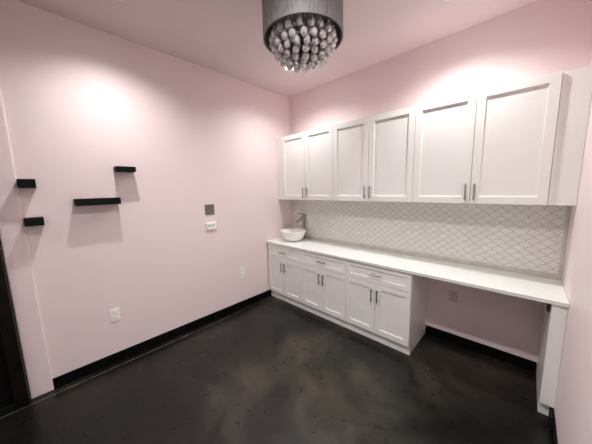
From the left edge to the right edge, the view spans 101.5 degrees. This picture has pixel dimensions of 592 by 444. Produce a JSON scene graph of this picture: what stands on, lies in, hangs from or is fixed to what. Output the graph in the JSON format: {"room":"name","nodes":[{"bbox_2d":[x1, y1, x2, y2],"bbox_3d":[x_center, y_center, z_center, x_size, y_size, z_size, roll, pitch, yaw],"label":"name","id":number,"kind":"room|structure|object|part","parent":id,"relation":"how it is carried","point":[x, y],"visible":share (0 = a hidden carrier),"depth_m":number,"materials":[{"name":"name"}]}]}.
{"room":"salon treatment room","nodes":[
{"label":"salon treatment room","id":0,"kind":"room"},
{"bbox_2d":[0,0,291,378],"bbox_3d":[-1.190,-0.269,3.090,0.150,3.184,3.068,6,11,43],"label":"wall","id":1,"kind":"structure","parent":0,"point":[81,102],"depth_m":2.46,"materials":[{"name":"pink paint"}]},
{"bbox_2d":[0,242,30,409],"bbox_3d":[-2.671,0.203,1.510,0.226,2.747,1.058,6,11,43],"label":"door","id":2,"kind":"structure","parent":1,"relation":"in","point":[14,388],"depth_m":1.92,"materials":[{"name":"brown metal"}]},
{"bbox_2d":[16,179,35,187],"bbox_3d":[-2.121,-0.302,1.906,0.118,0.068,0.096,6,11,43],"label":"shelf","id":3,"kind":"object","parent":1,"relation":"attached to","point":[21,183],"visible":1,"depth_m":1.86,"materials":[{"name":"black laminate"}]},
{"bbox_2d":[0,87,53,398],"bbox_3d":[-2.288,-0.085,1.935,0.172,3.184,0.140,6,11,43],"label":"trim","id":4,"kind":"structure","parent":1,"relation":"attached to","point":[13,235],"depth_m":1.94,"materials":[{"name":"pink paint"}]},
{"bbox_2d":[24,217,44,226],"bbox_3d":[-2.110,-0.005,1.952,0.118,0.063,0.108,6,11,43],"label":"shelf","id":5,"kind":"object","parent":1,"relation":"attached to","point":[30,221],"visible":1,"depth_m":1.91,"materials":[{"name":"black laminate"}]},
{"bbox_2d":[73,197,120,205],"bbox_3d":[-1.825,-0.189,2.232,0.118,0.061,0.326,6,11,43],"label":"floating shelf","id":6,"kind":"object","parent":1,"relation":"attached to","point":[117,200],"visible":1,"depth_m":2.18,"materials":[{"name":"black laminate"}]},
{"bbox_2d":[109,308,119,322],"bbox_3d":[-1.825,0.940,2.440,0.011,0.128,0.078,6,11,43],"label":"power outlet","id":7,"kind":"object","parent":1,"relation":"attached to","point":[114,314],"visible":1,"depth_m":2.44,"materials":[{"name":"white plastic"}]},
{"bbox_2d":[2,311,240,417],"bbox_3d":[-1.825,1.450,2.382,0.005,0.001,3.050,6,11,43],"label":"trim","id":8,"kind":"structure","parent":1,"relation":"attached to","point":[240,311],"depth_m":2.39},
{"bbox_2d":[113,166,135,172],"bbox_3d":[-1.670,-0.513,2.359,0.118,0.048,0.161,6,11,43],"label":"floating shelf","id":9,"kind":"object","parent":1,"relation":"attached to","point":[116,168],"visible":1,"depth_m":2.31,"materials":[{"name":"black laminate"}]},
{"bbox_2d":[53,290,270,388],"bbox_3d":[-1.280,1.294,3.053,0.015,0.101,2.533,6,11,43],"label":"baseboard","id":10,"kind":"structure","parent":1,"relation":"attached to","point":[78,373],"depth_m":2.66,"materials":[{"name":"black wood"}]},
{"bbox_2d":[205,204,214,214],"bbox_3d":[-1.096,-0.158,3.080,0.016,0.132,0.124,6,11,43],"label":"control plate","id":11,"kind":"object","parent":1,"relation":"attached to","point":[209,209],"visible":1,"depth_m":3.08,"materials":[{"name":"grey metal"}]},
{"bbox_2d":[206,222,215,229],"bbox_3d":[-1.088,0.053,3.109,0.021,0.090,0.128,6,11,43],"label":"thermostat","id":12,"kind":"object","parent":1,"relation":"attached to","point":[209,226],"visible":1,"depth_m":3.10,"materials":[{"name":"white plastic"}]},
{"bbox_2d":[240,267,244,277],"bbox_3d":[-0.780,0.736,3.520,0.011,0.150,0.078,6,11,43],"label":"power outlet","id":13,"kind":"object","parent":1,"relation":"attached to","point":[242,270],"visible":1,"depth_m":3.52,"materials":[{"name":"white plastic"}]},
{"bbox_2d":[277,138,282,198],"bbox_3d":[-0.144,-0.848,3.921,0.131,0.946,0.298,6,11,43],"label":"filler panel","id":14,"kind":"object","parent":1,"relation":"attached to","point":[279,140],"visible":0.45,"depth_m":3.82,"materials":[{"name":"white paint"}]},
{"bbox_2d":[0,295,551,443],"bbox_3d":[-0.630,1.611,1.464,3.485,0.120,5.350,6,11,43],"label":"floor","id":15,"kind":"structure","parent":0,"point":[275,370],"depth_m":2.03,"materials":[{"name":"concrete"}]},
{"bbox_2d":[268,243,303,308],"bbox_3d":[0.002,0.764,3.825,0.704,0.884,0.604,6,11,43],"label":"base cabinet","id":16,"kind":"object","parent":15,"relation":"on","point":[285,277],"visible":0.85,"depth_m":3.61,"materials":[{"name":"white paint"}]},
{"bbox_3d":[-0.299,0.826,3.772,0.349,0.572,0.020,6,11,43],"label":"door","id":17,"kind":"part","parent":16,"relation":"part of","materials":[{"name":"white paint"}]},
{"bbox_3d":[-0.180,0.456,3.597,0.702,0.192,0.020,6,11,43],"label":"drawer","id":18,"kind":"part","parent":16,"relation":"part of","materials":[{"name":"white paint"}]},
{"bbox_3d":[-0.044,0.854,3.530,0.349,0.572,0.020,6,11,43],"label":"door","id":19,"kind":"part","parent":16,"relation":"part of","materials":[{"name":"white paint"}]},
{"bbox_2d":[266,238,568,307],"bbox_3d":[0.887,0.406,2.928,3.183,0.030,0.587,6,11,43],"label":"countertop","id":20,"kind":"structure","parent":16,"relation":"on","point":[548,290],"depth_m":2.30,"materials":[{"name":"white stone"}]},
{"bbox_2d":[280,228,305,240],"bbox_3d":[-0.040,0.209,3.805,0.411,0.159,0.411,6,11,43],"label":"vessel sink","id":21,"kind":"object","parent":20,"relation":"in","point":[291,234],"visible":1,"depth_m":3.68,"materials":[{"name":"white ceramic"}]},
{"bbox_2d":[296,213,305,237],"bbox_3d":[0.075,0.061,3.954,0.155,0.409,0.060,0,8,6],"label":"tap","id":22,"kind":"object","parent":20,"relation":"on","point":[302,218],"visible":0.86,"depth_m":3.93,"materials":[{"name":"silver metal"}]},
{"bbox_2d":[301,250,346,327],"bbox_3d":[0.517,0.820,3.337,0.715,0.884,0.604,6,11,43],"label":"base cabinet","id":23,"kind":"object","parent":15,"relation":"on","point":[323,277],"visible":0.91,"depth_m":3.12,"materials":[{"name":"white paint"}]},
{"bbox_3d":[0.214,0.882,3.286,0.354,0.572,0.020,6,11,43],"label":"door","id":24,"kind":"part","parent":23,"relation":"part of","materials":[{"name":"white paint"}]},
{"bbox_3d":[0.335,0.512,3.110,0.713,0.192,0.020,6,11,43],"label":"drawer","id":25,"kind":"part","parent":23,"relation":"part of","materials":[{"name":"white paint"}]},
{"bbox_3d":[0.473,0.910,3.040,0.354,0.572,0.020,6,11,43],"label":"door","id":26,"kind":"part","parent":23,"relation":"part of","materials":[{"name":"white paint"}]},
{"bbox_2d":[346,260,427,354],"bbox_3d":[1.044,0.877,2.839,0.736,0.884,0.604,6,11,43],"label":"base cabinet","id":27,"kind":"object","parent":15,"relation":"on","point":[388,307],"visible":0.93,"depth_m":2.61,"materials":[{"name":"white paint"}]},
{"bbox_3d":[0.737,0.939,2.791,0.365,0.572,0.020,6,11,43],"label":"door","id":28,"kind":"part","parent":27,"relation":"part of","materials":[{"name":"white paint"}]},
{"bbox_3d":[0.862,0.569,2.611,0.734,0.192,0.020,6,11,43],"label":"drawer","id":29,"kind":"part","parent":27,"relation":"part of","materials":[{"name":"white paint"}]},
{"bbox_3d":[1.004,0.968,2.538,0.365,0.572,0.020,6,11,43],"label":"door","id":30,"kind":"part","parent":27,"relation":"part of","materials":[{"name":"white paint"}]},
{"bbox_2d":[536,303,567,415],"bbox_3d":[2.021,0.980,1.938,0.096,0.884,0.564,6,11,43],"label":"end panel","id":31,"kind":"object","parent":15,"relation":"on","point":[554,321],"depth_m":1.74,"materials":[{"name":"white paint"}]},
{"bbox_3d":[1.835,0.603,1.758,0.016,0.080,0.060,6,11,43],"label":"support bracket","id":32,"kind":"part","parent":31,"relation":"part of","materials":[{"name":"black metal"}]},
{"bbox_2d":[17,0,537,96],"bbox_3d":[-0.703,-1.661,1.011,3.485,0.120,5.350,6,11,43],"label":"ceiling","id":33,"kind":"structure","parent":0,"point":[225,37],"depth_m":2.21,"materials":[{"name":"pink paint"}]},
{"bbox_2d":[262,0,342,72],"bbox_3d":[0.043,-1.359,1.578,0.524,0.667,0.524,2,9,23],"label":"crystal chandelier","id":34,"kind":"object","parent":33,"relation":"hanging from","point":[304,34],"visible":1,"depth_m":1.48,"materials":[{"name":"silver metal"}]},
{"bbox_3d":[0.042,-1.395,1.573,0.450,0.012,0.450,6,11,43],"label":"crystal plate","id":35,"kind":"part","parent":34,"relation":"part of","materials":[{"name":"silver glass"}]},
{"bbox_2d":[289,0,591,368],"bbox_3d":[1.127,-0.322,3.097,3.485,3.184,0.150,6,11,43],"label":"wall","id":36,"kind":"structure","parent":0,"point":[538,38],"depth_m":2.37,"materials":[{"name":"pink paint"}]},
{"bbox_2d":[281,125,332,200],"bbox_3d":[0.227,-0.802,3.528,0.946,0.946,0.360,6,11,43],"label":"upper cabinet","id":37,"kind":"object","parent":36,"relation":"attached to","point":[307,157],"visible":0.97,"depth_m":3.39,"materials":[{"name":"white paint"}]},
{"bbox_3d":[-0.035,-0.806,3.597,0.470,0.944,0.020,6,11,43],"label":"door","id":38,"kind":"part","parent":37,"relation":"part of","materials":[{"name":"white paint"}]},
{"bbox_3d":[0.308,-0.768,3.272,0.470,0.944,0.020,6,11,43],"label":"door","id":39,"kind":"part","parent":37,"relation":"part of","materials":[{"name":"white paint"}]},
{"bbox_2d":[333,106,415,201],"bbox_3d":[0.925,-0.726,2.867,0.980,0.946,0.360,6,11,43],"label":"upper cabinet","id":40,"kind":"object","parent":36,"relation":"attached to","point":[373,156],"visible":0.93,"depth_m":2.71,"materials":[{"name":"white paint"}]},
{"bbox_3d":[0.657,-0.730,2.941,0.487,0.944,0.020,6,11,43],"label":"door","id":41,"kind":"part","parent":40,"relation":"part of","materials":[{"name":"white paint"}]},
{"bbox_3d":[1.013,-0.692,2.604,0.487,0.944,0.020,6,11,43],"label":"door","id":42,"kind":"part","parent":40,"relation":"part of","materials":[{"name":"white paint"}]},
{"bbox_2d":[291,200,570,278],"bbox_3d":[1.076,0.042,3.083,3.180,0.638,0.021,6,11,43],"label":"backsplash","id":43,"kind":"structure","parent":36,"relation":"attached to","point":[526,239],"depth_m":2.53,"materials":[{"name":"tile"}]},
{"bbox_2d":[449,290,457,302],"bbox_3d":[1.699,0.805,2.612,0.082,0.120,0.011,6,11,43],"label":"power outlet","id":44,"kind":"object","parent":36,"relation":"attached to","point":[453,296],"visible":1,"depth_m":2.61,"materials":[{"name":"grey plastic"}]},
{"bbox_2d":[425,325,536,372],"bbox_3d":[1.863,1.296,2.531,0.927,0.101,0.015,6,11,43],"label":"baseboard","id":45,"kind":"structure","parent":36,"relation":"attached to","point":[521,362],"depth_m":2.46,"materials":[{"name":"black wood"}]},
{"bbox_2d":[412,71,562,204],"bbox_3d":[1.633,-0.649,2.197,0.971,0.946,0.360,6,11,43],"label":"upper cabinet","id":46,"kind":"object","parent":36,"relation":"attached to","point":[494,145],"visible":1,"depth_m":2.02,"materials":[{"name":"white paint"}]},
{"bbox_3d":[1.366,-0.653,2.269,0.482,0.944,0.020,6,11,43],"label":"door","id":47,"kind":"part","parent":46,"relation":"part of","materials":[{"name":"white paint"}]},
{"bbox_3d":[1.554,-0.265,2.110,0.014,0.140,0.039,6,11,43],"label":"handle","id":48,"kind":"part","parent":46,"relation":"part of","materials":[{"name":"silver metal"}]},
{"bbox_3d":[1.718,-0.615,1.936,0.482,0.944,0.020,6,11,43],"label":"door","id":49,"kind":"part","parent":46,"relation":"part of","materials":[{"name":"white paint"}]},
{"bbox_2d":[554,54,591,443],"bbox_3d":[0.541,0.107,0.095,0.150,3.184,5.050,6,11,43],"label":"wall","id":50,"kind":"structure","parent":0,"point":[573,401],"depth_m":1.41,"materials":[{"name":"pink paint"}]},
{"bbox_2d":[550,407,557,443],"bbox_3d":[0.328,1.658,0.168,0.015,0.101,4.506,6,11,43],"label":"baseboard","id":51,"kind":"structure","parent":50,"relation":"attached to","point":[554,438],"depth_m":1.64,"materials":[{"name":"black wood"}]},
{"bbox_2d":[547,65,591,205],"bbox_3d":[2.059,-0.609,1.834,0.145,0.946,0.298,6,11,43],"label":"filler panel","id":52,"kind":"object","parent":50,"relation":"attached to","point":[576,87],"visible":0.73,"depth_m":1.72,"materials":[{"name":"white paint"}]}
]}

